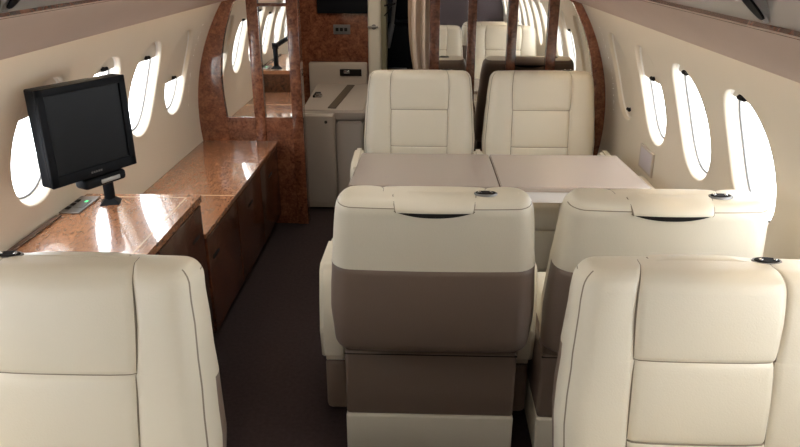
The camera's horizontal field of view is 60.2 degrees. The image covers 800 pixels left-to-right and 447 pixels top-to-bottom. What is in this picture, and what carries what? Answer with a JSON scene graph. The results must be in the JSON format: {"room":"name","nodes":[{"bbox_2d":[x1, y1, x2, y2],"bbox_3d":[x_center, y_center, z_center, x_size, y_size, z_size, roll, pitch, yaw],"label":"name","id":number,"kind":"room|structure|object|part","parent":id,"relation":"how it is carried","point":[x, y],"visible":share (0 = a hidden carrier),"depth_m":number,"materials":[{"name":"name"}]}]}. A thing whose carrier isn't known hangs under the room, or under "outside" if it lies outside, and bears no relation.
{"room":"aircraft cabin","nodes":[
{"label":"aircraft cabin","id":0,"kind":"room"},
{"bbox_2d":[0,2,220,250],"bbox_3d":[-1.189,0.200,2.024,0.256,1.423,6.920,1,22,2],"label":"wall","id":1,"kind":"structure","parent":0,"point":[165,138],"depth_m":2.86,"materials":[{"name":"beige plastic"}]},
{"bbox_2d":[17,77,58,202],"bbox_3d":[-1.261,-0.287,2.370,0.186,0.454,0.338,1,22,2],"label":"window","id":2,"kind":"structure","parent":1,"relation":"in","point":[34,189],"depth_m":2.48,"materials":[{"name":"white glass"}]},
{"bbox_2d":[95,57,115,74],"bbox_3d":[-1.244,-0.462,2.808,0.186,0.454,0.338,1,22,2],"label":"window","id":3,"kind":"structure","parent":1,"relation":"in","point":[109,66],"depth_m":2.80,"materials":[{"name":"white"}]},
{"bbox_3d":[-1.177,-0.615,2.744,0.022,0.019,0.038,1,22,2],"label":"shade handle","id":4,"kind":"part","parent":3,"relation":"part of","materials":[{"name":"black plastic"}]},
{"bbox_2d":[0,0,224,59],"bbox_3d":[-1.025,-0.266,1.211,0.238,0.147,5.770,1,22,2],"label":"ceiling panel","id":5,"kind":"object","parent":1,"relation":"attached to","point":[20,35],"depth_m":2.02,"materials":[{"name":"plastic"}]},
{"bbox_2d":[131,42,157,134],"bbox_3d":[-1.227,-0.638,3.245,0.186,0.454,0.338,1,22,2],"label":"window","id":6,"kind":"structure","parent":1,"relation":"in","point":[149,58],"depth_m":3.38,"materials":[{"name":"white glass"}]},
{"bbox_2d":[139,43,155,62],"bbox_3d":[-1.166,-0.797,3.179,0.048,0.094,0.288,1,22,2],"label":"shade","id":7,"kind":"object","parent":6,"relation":"attached to","point":[150,53],"depth_m":3.22,"materials":[{"name":"beige plastic"}]},
{"bbox_2d":[165,31,188,112],"bbox_3d":[-1.210,-0.813,3.683,0.186,0.454,0.338,1,22,2],"label":"window","id":8,"kind":"structure","parent":1,"relation":"in","point":[175,71],"depth_m":3.77,"materials":[{"name":"white"}]},
{"bbox_2d":[166,31,187,82],"bbox_3d":[-1.177,-0.892,3.650,0.105,0.270,0.332,1,22,2],"label":"shade","id":9,"kind":"object","parent":8,"relation":"attached to","point":[175,69],"depth_m":3.70,"materials":[{"name":"beige plastic"}]},
{"bbox_2d":[299,0,368,103],"bbox_3d":[-0.710,-1.258,5.156,0.960,1.800,0.050,1,22,2],"label":"wall","id":10,"kind":"structure","parent":0,"point":[319,43],"depth_m":5.08,"materials":[{"name":"brown wood"}]},
{"bbox_2d":[333,25,349,33],"bbox_3d":[-0.426,-1.420,5.048,0.124,0.068,0.016,1,22,2],"label":"control panel","id":11,"kind":"object","parent":10,"relation":"attached to","point":[337,29],"visible":1,"depth_m":5.04,"materials":[{"name":"grey plastic"}]},
{"bbox_2d":[317,0,367,12],"bbox_3d":[-0.408,-1.683,4.927,0.380,0.350,0.038,1,22,2],"label":"wall screen","id":12,"kind":"object","parent":10,"relation":"attached to","point":[323,6],"visible":0.92,"depth_m":4.96,"materials":[{"name":"black plastic"}]},
{"bbox_2d":[214,207,531,446],"bbox_3d":[-0.057,0.600,2.992,1.980,0.040,8.500,1,22,2],"label":"floor","id":13,"kind":"structure","parent":0,"point":[272,364],"depth_m":3.01,"materials":[{"name":"carpet"}]},
{"bbox_2d":[7,194,214,337],"bbox_3d":[-1.055,0.385,2.492,0.469,0.731,0.940,1,22,2],"label":"base cabinet","id":14,"kind":"object","parent":13,"relation":"on","point":[143,224],"depth_m":2.52,"materials":[{"name":"brown wood"}]},
{"bbox_3d":[-1.277,0.090,2.264,0.024,0.008,0.640,1,22,2],"label":"rail","id":15,"kind":"part","parent":14,"relation":"part of","materials":[{"name":"brown wood"}]},
{"bbox_3d":[-1.239,-0.075,2.673,0.078,0.010,0.185,1,22,2],"label":"switch panel","id":16,"kind":"part","parent":14,"relation":"part of","materials":[{"name":"silver metal"}]},
{"bbox_2d":[23,73,136,205],"bbox_3d":[-1.042,-0.249,2.404,0.230,0.532,0.538,-2,22,-5],"label":"monitor","id":17,"kind":"object","parent":14,"relation":"on","point":[81,129],"visible":1,"depth_m":2.23,"materials":[{"name":"black plastic"}]},
{"bbox_3d":[-1.133,-0.182,2.666,0.052,0.195,0.052,12,25,27],"label":"post","id":18,"kind":"part","parent":17,"relation":"part of","materials":[{"name":"black plastic"}]},
{"bbox_3d":[-0.982,-0.152,2.345,0.006,0.014,0.075,12,25,27],"label":"tilt lever","id":19,"kind":"part","parent":17,"relation":"part of","materials":[{"name":"silver metal"}]},
{"bbox_3d":[-0.822,0.292,2.693,0.012,0.605,0.460,1,22,2],"label":"door","id":20,"kind":"part","parent":14,"relation":"part of","materials":[{"name":"brown wood"}]},
{"bbox_3d":[-0.812,0.064,2.747,0.006,0.018,0.090,1,22,2],"label":"finger pull","id":21,"kind":"part","parent":14,"relation":"part of","materials":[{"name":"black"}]},
{"bbox_2d":[0,251,226,446],"bbox_3d":[-0.714,0.670,1.367,0.724,1.040,0.806,1,22,2],"label":"seat","id":22,"kind":"object","parent":13,"relation":"on","point":[98,349],"visible":1,"depth_m":1.43,"materials":[{"name":"beige leather"}]},
{"bbox_2d":[0,251,23,257],"bbox_3d":[-0.846,0.071,1.490,0.072,0.011,0.040,2,22,5],"label":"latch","id":23,"kind":"object","parent":22,"relation":"attached to","point":[3,254],"depth_m":1.48,"materials":[{"name":"black metal"}]},
{"bbox_2d":[0,372,138,446],"bbox_3d":[-0.708,0.489,1.465,0.310,0.346,0.108,1,22,2],"label":"cushion","id":24,"kind":"object","parent":22,"relation":"on","point":[38,409],"depth_m":1.44,"materials":[{"name":"beige leather"}]},
{"bbox_2d":[142,140,280,333],"bbox_3d":[-1.006,0.019,3.656,0.458,0.546,1.485,1,22,2],"label":"sideboard","id":25,"kind":"object","parent":13,"relation":"on","point":[237,182],"visible":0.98,"depth_m":3.52,"materials":[{"name":"brown wood"}]},
{"bbox_3d":[-0.804,0.182,3.188,0.012,0.440,0.480,1,22,2],"label":"door","id":26,"kind":"part","parent":25,"relation":"part of","materials":[{"name":"brown wood"}]},
{"bbox_3d":[-0.786,0.000,3.642,0.012,0.440,0.480,1,22,2],"label":"door","id":27,"kind":"part","parent":25,"relation":"part of","materials":[{"name":"brown wood"}]},
{"bbox_3d":[-0.768,-0.180,4.092,0.012,0.440,0.470,1,22,2],"label":"door","id":28,"kind":"part","parent":25,"relation":"part of","materials":[{"name":"brown wood"}]},
{"bbox_2d":[305,62,367,206],"bbox_3d":[-0.449,-0.650,4.888,0.475,0.850,0.842,1,22,2],"label":"cabinet","id":29,"kind":"object","parent":13,"relation":"on","point":[335,108],"visible":0.88,"depth_m":4.58,"materials":[{"name":"beige laminate"}]},
{"bbox_2d":[305,84,367,119],"bbox_3d":[-0.420,-0.852,4.794,0.415,0.114,0.743,1,22,2],"label":"countertop","id":30,"kind":"structure","parent":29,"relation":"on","point":[339,101],"depth_m":4.64,"materials":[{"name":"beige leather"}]},
{"bbox_3d":[-0.458,-1.070,5.144,0.430,0.260,0.055,1,22,2],"label":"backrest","id":31,"kind":"part","parent":29,"relation":"part of","materials":[{"name":"beige plastic"}]},
{"bbox_2d":[388,67,406,69],"bbox_3d":[-0.068,-0.879,5.634,0.260,0.740,0.300,1,22,2],"label":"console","id":32,"kind":"object","parent":13,"relation":"on","point":[389,68],"visible":0.11,"depth_m":5.57,"materials":[{"name":"grey"}]},
{"bbox_2d":[350,69,482,179],"bbox_3d":[0.099,-0.268,3.726,0.680,1.026,0.749,1,22,2],"label":"seat","id":33,"kind":"object","parent":13,"relation":"on","point":[409,111],"visible":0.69,"depth_m":3.79,"materials":[{"name":"beige leather"}]},
{"bbox_3d":[-0.219,-0.185,3.662,0.050,0.389,0.364,1,22,2],"label":"armrest","id":34,"kind":"part","parent":33,"relation":"part of","materials":[{"name":"beige leather"}]},
{"bbox_2d":[391,110,446,153],"bbox_3d":[0.105,-0.456,3.827,0.310,0.341,0.076,1,22,2],"label":"cushion","id":35,"kind":"object","parent":33,"relation":"on","point":[412,131],"depth_m":3.81,"materials":[{"name":"beige leather"}]},
{"bbox_3d":[0.108,-0.574,3.860,0.622,0.547,0.220,1,22,2],"label":"backrest","id":36,"kind":"part","parent":33,"relation":"part of","materials":[{"name":"beige leather"}]},
{"bbox_3d":[0.410,-0.177,3.641,0.050,0.389,0.364,1,22,2],"label":"armrest","id":37,"kind":"part","parent":33,"relation":"part of","materials":[{"name":"beige leather"}]},
{"bbox_2d":[319,185,536,446],"bbox_3d":[0.096,0.265,2.416,0.740,1.011,0.747,1,22,2],"label":"seat","id":38,"kind":"object","parent":13,"relation":"on","point":[428,294],"visible":1,"depth_m":2.06,"materials":[{"name":"beige leather"}]},
{"bbox_3d":[-0.224,0.265,2.538,0.092,0.389,0.364,1,22,2],"label":"armrest","id":39,"kind":"part","parent":38,"relation":"part of","materials":[{"name":"beige leather"}]},
{"bbox_3d":[0.099,0.138,2.102,0.622,0.532,0.231,1,22,2],"label":"backrest","id":40,"kind":"part","parent":38,"relation":"part of","materials":[{"name":"beige leather"}]},
{"bbox_2d":[474,191,497,196],"bbox_3d":[0.242,-0.082,1.948,0.072,0.011,0.040,2,22,5],"label":"outlet","id":41,"kind":"object","parent":38,"relation":"attached to","point":[476,193],"depth_m":1.94,"materials":[{"name":"black"}]},
{"bbox_3d":[0.435,0.274,2.515,0.068,0.389,0.364,1,22,2],"label":"armrest","id":42,"kind":"part","parent":38,"relation":"part of","materials":[{"name":"beige leather"}]},
{"bbox_2d":[348,153,651,215],"bbox_3d":[0.433,0.076,3.304,1.295,0.700,0.505,1,22,2],"label":"conference table","id":43,"kind":"object","parent":13,"relation":"on","point":[545,178],"visible":0.47,"depth_m":3.12,"materials":[{"name":"beige laminate"}]},
{"bbox_2d":[481,69,610,271],"bbox_3d":[0.778,-0.259,3.703,0.651,1.026,0.749,1,22,2],"label":"seat","id":44,"kind":"object","parent":13,"relation":"on","point":[527,112],"visible":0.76,"depth_m":3.76,"materials":[{"name":"beige leather"}]},
{"bbox_3d":[0.772,-0.565,3.837,0.622,0.547,0.220,1,22,2],"label":"backrest","id":45,"kind":"part","parent":44,"relation":"part of","materials":[{"name":"beige leather"}]},
{"bbox_2d":[511,110,568,154],"bbox_3d":[0.770,-0.447,3.805,0.310,0.341,0.076,1,22,2],"label":"cushion","id":46,"kind":"object","parent":44,"relation":"on","point":[533,132],"depth_m":3.78,"materials":[{"name":"beige leather"}]},
{"bbox_2d":[533,203,558,230],"bbox_3d":[0.760,-0.107,3.647,0.524,0.125,0.530,1,22,2],"label":"seat cushion","id":47,"kind":"object","parent":44,"relation":"on","point":[545,214],"depth_m":3.40,"materials":[{"name":"beige leather"}]},
{"bbox_3d":[1.075,-0.168,3.618,0.050,0.389,0.364,1,22,2],"label":"armrest","id":48,"kind":"part","parent":44,"relation":"part of","materials":[{"name":"beige leather"}]},
{"bbox_2d":[524,188,768,446],"bbox_3d":[0.786,0.274,2.393,0.673,1.011,0.747,1,22,2],"label":"seat","id":49,"kind":"object","parent":13,"relation":"on","point":[591,222],"visible":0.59,"depth_m":1.93,"materials":[{"name":"beige leather"}]},
{"bbox_2d":[536,272,545,322],"bbox_3d":[0.764,0.338,2.537,0.524,0.125,0.530,1,22,2],"label":"seat cushion","id":50,"kind":"object","parent":49,"relation":"on","point":[540,275],"depth_m":2.60,"materials":[{"name":"beige leather"}]},
{"bbox_3d":[0.752,0.147,2.080,0.622,0.532,0.231,1,22,2],"label":"backrest","id":51,"kind":"part","parent":49,"relation":"part of","materials":[{"name":"beige leather"}]},
{"bbox_2d":[708,193,732,199],"bbox_3d":[0.894,-0.075,1.926,0.072,0.016,0.040,1,22,2],"label":"outlet","id":52,"kind":"object","parent":49,"relation":"attached to","point":[711,196],"depth_m":1.92,"materials":[{"name":"black"}]},
{"bbox_2d":[552,255,799,446],"bbox_3d":[0.671,0.652,1.467,0.724,0.999,0.745,1,22,2],"label":"seat","id":53,"kind":"object","parent":13,"relation":"on","point":[655,350],"visible":1,"depth_m":1.53,"materials":[{"name":"beige leather"}]},
{"bbox_2d":[627,359,773,446],"bbox_3d":[0.677,0.464,1.568,0.310,0.314,0.072,1,22,2],"label":"cushion","id":54,"kind":"object","parent":53,"relation":"on","point":[671,402],"depth_m":1.54,"materials":[{"name":"beige leather"}]},
{"bbox_2d":[751,257,781,264],"bbox_3d":[0.827,0.088,1.557,0.072,0.011,0.040,2,22,5],"label":"outlet","id":55,"kind":"object","parent":53,"relation":"attached to","point":[757,260],"depth_m":1.55,"materials":[{"name":"black"}]},
{"bbox_2d":[388,0,407,22],"bbox_3d":[0.219,-1.562,5.861,1.600,1.840,1.550,1,22,2],"label":"wall","id":56,"kind":"structure","parent":0,"point":[389,1],"depth_m":6.50,"materials":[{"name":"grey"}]},
{"bbox_2d":[367,0,394,75],"bbox_3d":[-0.130,-1.268,5.126,0.201,1.840,0.197,1,22,2],"label":"trim","id":57,"kind":"structure","parent":56,"relation":"attached to","point":[378,10],"depth_m":5.01,"materials":[{"name":"beige"}]},
{"bbox_2d":[388,0,396,47],"bbox_3d":[-0.063,-1.602,5.292,0.124,0.507,0.044,11,25,26],"label":"hose","id":58,"kind":"object","parent":56,"relation":"hanging from","point":[391,25],"visible":0.82,"depth_m":5.31,"materials":[{"name":"black rubber"}]},
{"bbox_2d":[388,0,412,68],"bbox_3d":[0.099,-1.328,5.975,0.460,1.320,0.580,1,22,2],"label":"doorway","id":59,"kind":"object","parent":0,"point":[399,54],"visible":0.06,"depth_m":5.61,"materials":[{"name":"black"}]},
{"bbox_3d":[0.091,-1.345,5.721,0.460,0.620,0.120,1,22,2],"label":"backrest","id":60,"kind":"part","parent":59,"relation":"part of","materials":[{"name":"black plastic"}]},
{"bbox_2d":[198,0,605,223],"bbox_3d":[0.000,-0.839,4.110,2.460,1.800,0.092,1,22,2],"label":"wall","id":61,"kind":"structure","parent":0,"point":[290,132],"depth_m":4.09,"materials":[{"name":"brown wood"}]},
{"bbox_2d":[1,0,19,10],"bbox_3d":[-0.851,-0.541,1.542,0.128,0.128,0.068,1,22,2],"label":"light","id":62,"kind":"object","parent":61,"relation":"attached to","point":[6,5],"visible":1,"depth_m":1.55,"materials":[{"name":"silver metal"}]},
{"bbox_2d":[0,0,81,12],"bbox_3d":[-0.806,-0.435,1.135,0.280,0.257,5.770,1,22,2],"label":"trim","id":63,"kind":"structure","parent":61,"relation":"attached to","point":[22,4],"depth_m":1.67,"materials":[{"name":"beige"}]},
{"bbox_2d":[0,0,112,19],"bbox_3d":[-0.916,-0.320,1.185,0.020,0.012,5.770,1,22,2],"label":"trim","id":64,"kind":"structure","parent":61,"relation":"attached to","point":[4,14],"depth_m":1.73,"materials":[{"name":"brown wood"}]},
{"bbox_3d":[-1.014,-0.706,4.181,0.428,1.500,0.032,1,22,2],"label":"arch frame","id":65,"kind":"part","parent":61,"relation":"part of","materials":[{"name":"brown wood"}]},
{"bbox_2d":[222,0,254,116],"bbox_3d":[-0.971,-1.029,4.060,0.183,0.810,0.014,1,22,2],"label":"wall mirror","id":66,"kind":"object","parent":61,"relation":"attached to","point":[236,68],"visible":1,"depth_m":4.09,"materials":[{"name":"clear glass"}]},
{"bbox_3d":[-0.848,-0.814,4.128,0.065,1.740,0.038,1,22,2],"label":"post","id":67,"kind":"part","parent":61,"relation":"part of","materials":[{"name":"brown wood"}]},
{"bbox_3d":[-0.833,-0.328,4.327,0.495,0.690,0.028,1,22,2],"label":"panel","id":68,"kind":"part","parent":61,"relation":"part of","materials":[{"name":"brown wood"}]},
{"bbox_2d":[257,0,285,2],"bbox_3d":[-0.733,-1.407,3.899,0.165,0.308,0.014,1,22,2],"label":"wall mirror","id":69,"kind":"object","parent":61,"relation":"attached to","point":[259,1],"visible":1,"depth_m":3.95,"materials":[{"name":"clear glass"}]},
{"bbox_3d":[-0.733,-1.253,3.950,0.165,0.017,0.034,1,22,2],"label":"rail","id":70,"kind":"part","parent":61,"relation":"part of","materials":[{"name":"brown wood"}]},
{"bbox_2d":[258,6,291,116],"bbox_3d":[-0.733,-0.949,4.082,0.165,0.645,0.014,1,22,2],"label":"wall mirror","id":71,"kind":"object","parent":61,"relation":"attached to","point":[272,19],"visible":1,"depth_m":4.07,"materials":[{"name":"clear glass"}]},
{"bbox_3d":[-0.618,-0.811,4.120,0.065,1.740,0.038,1,22,2],"label":"post","id":72,"kind":"part","parent":61,"relation":"part of","materials":[{"name":"brown wood"}]},
{"bbox_3d":[0.199,-0.780,4.098,0.057,1.700,0.042,1,22,2],"label":"post","id":73,"kind":"part","parent":61,"relation":"part of","materials":[{"name":"brown wood"}]},
{"bbox_2d":[439,0,467,70],"bbox_3d":[0.308,-0.979,4.029,0.159,1.120,0.014,1,22,2],"label":"wall mirror","id":74,"kind":"object","parent":61,"relation":"attached to","point":[453,13],"visible":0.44,"depth_m":3.98,"materials":[{"name":"clear glass"}]},
{"bbox_3d":[0.412,-0.778,4.091,0.050,1.700,0.042,1,22,2],"label":"post","id":75,"kind":"part","parent":61,"relation":"part of","materials":[{"name":"brown wood"}]},
{"bbox_2d":[473,0,508,148],"bbox_3d":[0.526,-0.976,4.022,0.178,1.120,0.014,1,22,2],"label":"wall mirror","id":76,"kind":"object","parent":61,"relation":"attached to","point":[492,15],"visible":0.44,"depth_m":4.00,"materials":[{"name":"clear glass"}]},
{"bbox_3d":[0.641,-0.774,4.083,0.054,1.700,0.042,1,22,2],"label":"post","id":77,"kind":"part","parent":61,"relation":"part of","materials":[{"name":"brown wood"}]},
{"bbox_2d":[515,0,548,69],"bbox_3d":[0.756,-0.973,4.014,0.174,1.120,0.014,1,22,2],"label":"wall mirror","id":78,"kind":"object","parent":61,"relation":"attached to","point":[532,25],"visible":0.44,"depth_m":3.96,"materials":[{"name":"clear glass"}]},
{"bbox_3d":[0.870,-0.771,4.076,0.056,1.700,0.042,1,22,2],"label":"post","id":79,"kind":"part","parent":61,"relation":"part of","materials":[{"name":"brown wood"}]},
{"bbox_2d":[555,0,591,74],"bbox_3d":[1.021,-0.914,4.028,0.245,1.000,0.014,1,22,2],"label":"wall mirror","id":80,"kind":"object","parent":61,"relation":"attached to","point":[572,51],"visible":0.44,"depth_m":3.97,"materials":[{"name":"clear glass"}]},
{"bbox_3d":[1.012,-0.678,4.113,0.428,1.500,0.032,1,22,2],"label":"arch frame","id":81,"kind":"part","parent":61,"relation":"part of","materials":[{"name":"brown wood"}]},
{"bbox_2d":[641,0,799,39],"bbox_3d":[0.703,-0.298,1.131,0.020,0.012,5.770,1,22,2],"label":"trim","id":82,"kind":"structure","parent":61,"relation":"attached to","point":[723,16],"depth_m":1.47,"materials":[{"name":"brown plastic"}]},
{"bbox_2d":[742,0,769,22],"bbox_3d":[0.660,-0.446,1.305,0.128,0.128,0.068,1,22,2],"label":"light","id":83,"kind":"object","parent":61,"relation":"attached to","point":[759,8],"visible":0.83,"depth_m":1.30,"materials":[{"name":"silver metal"}]},
{"bbox_2d":[408,0,429,68],"bbox_3d":[0.134,-1.050,4.664,0.165,1.740,0.068,1,22,2],"label":"curtain","id":84,"kind":"object","parent":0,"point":[418,10],"visible":0.24,"depth_m":4.58,"materials":[{"name":"beige fabric"}]},
{"bbox_2d":[582,4,799,259],"bbox_3d":[1.017,0.230,1.950,0.256,1.423,6.920,1,22,2],"label":"wall","id":85,"kind":"structure","parent":0,"point":[775,99],"depth_m":2.45,"materials":[{"name":"beige plastic"}]},
{"bbox_2d":[612,34,633,117],"bbox_3d":[1.176,-0.768,3.570,0.186,0.454,0.338,1,22,2],"label":"window","id":86,"kind":"structure","parent":85,"relation":"in","point":[626,86],"depth_m":3.63,"materials":[{"name":"white plastic"}]},
{"bbox_2d":[638,143,654,177],"bbox_3d":[1.179,-0.303,3.304,0.010,0.115,0.200,1,22,2],"label":"placard","id":87,"kind":"object","parent":85,"relation":"attached to","point":[646,156],"visible":1,"depth_m":3.29,"materials":[{"name":"beige plastic"}]},
{"bbox_2d":[639,176,654,188],"bbox_3d":[1.129,-0.053,3.061,0.079,0.122,0.680,1,22,2],"label":"ledge","id":88,"kind":"object","parent":85,"relation":"attached to","point":[643,178],"visible":0.02,"depth_m":3.27,"materials":[{"name":"beige plastic"}]},
{"bbox_2d":[640,47,665,143],"bbox_3d":[1.157,-0.580,3.102,0.186,0.454,0.338,1,22,2],"label":"window","id":89,"kind":"structure","parent":85,"relation":"in","point":[651,80],"depth_m":3.24,"materials":[{"name":"white glass"}]},
{"bbox_2d":[642,48,659,83],"bbox_3d":[1.109,-0.709,3.052,0.074,0.163,0.326,1,22,2],"label":"shade","id":90,"kind":"object","parent":89,"relation":"attached to","point":[649,73],"depth_m":3.11,"materials":[{"name":"beige plastic"}]},
{"bbox_2d":[573,0,799,82],"bbox_3d":[0.811,-0.241,1.149,0.238,0.147,5.770,1,22,2],"label":"ceiling panel","id":91,"kind":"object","parent":85,"relation":"attached to","point":[776,54],"depth_m":1.69,"materials":[{"name":"plastic"}]},
{"bbox_2d":[677,64,708,177],"bbox_3d":[1.139,-0.392,2.633,0.186,0.454,0.338,1,22,2],"label":"window","id":92,"kind":"structure","parent":85,"relation":"in","point":[686,86],"depth_m":2.77,"materials":[{"name":"white"}]},
{"bbox_2d":[730,90,771,223],"bbox_3d":[1.121,-0.205,2.165,0.186,0.454,0.338,1,22,2],"label":"window","id":93,"kind":"structure","parent":85,"relation":"in","point":[740,117],"depth_m":2.31,"materials":[{"name":"white glass"}]},
{"bbox_3d":[1.042,-0.382,2.097,0.022,0.019,0.038,1,22,2],"label":"shade handle","id":94,"kind":"part","parent":93,"relation":"part of","materials":[{"name":"black plastic"}]},
{"bbox_2d":[663,0,799,31],"bbox_3d":[0.593,-0.416,1.088,0.280,0.257,5.770,1,22,2],"label":"trim","id":95,"kind":"structure","parent":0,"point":[783,13],"depth_m":1.37,"materials":[{"name":"beige plastic"}]}
]}

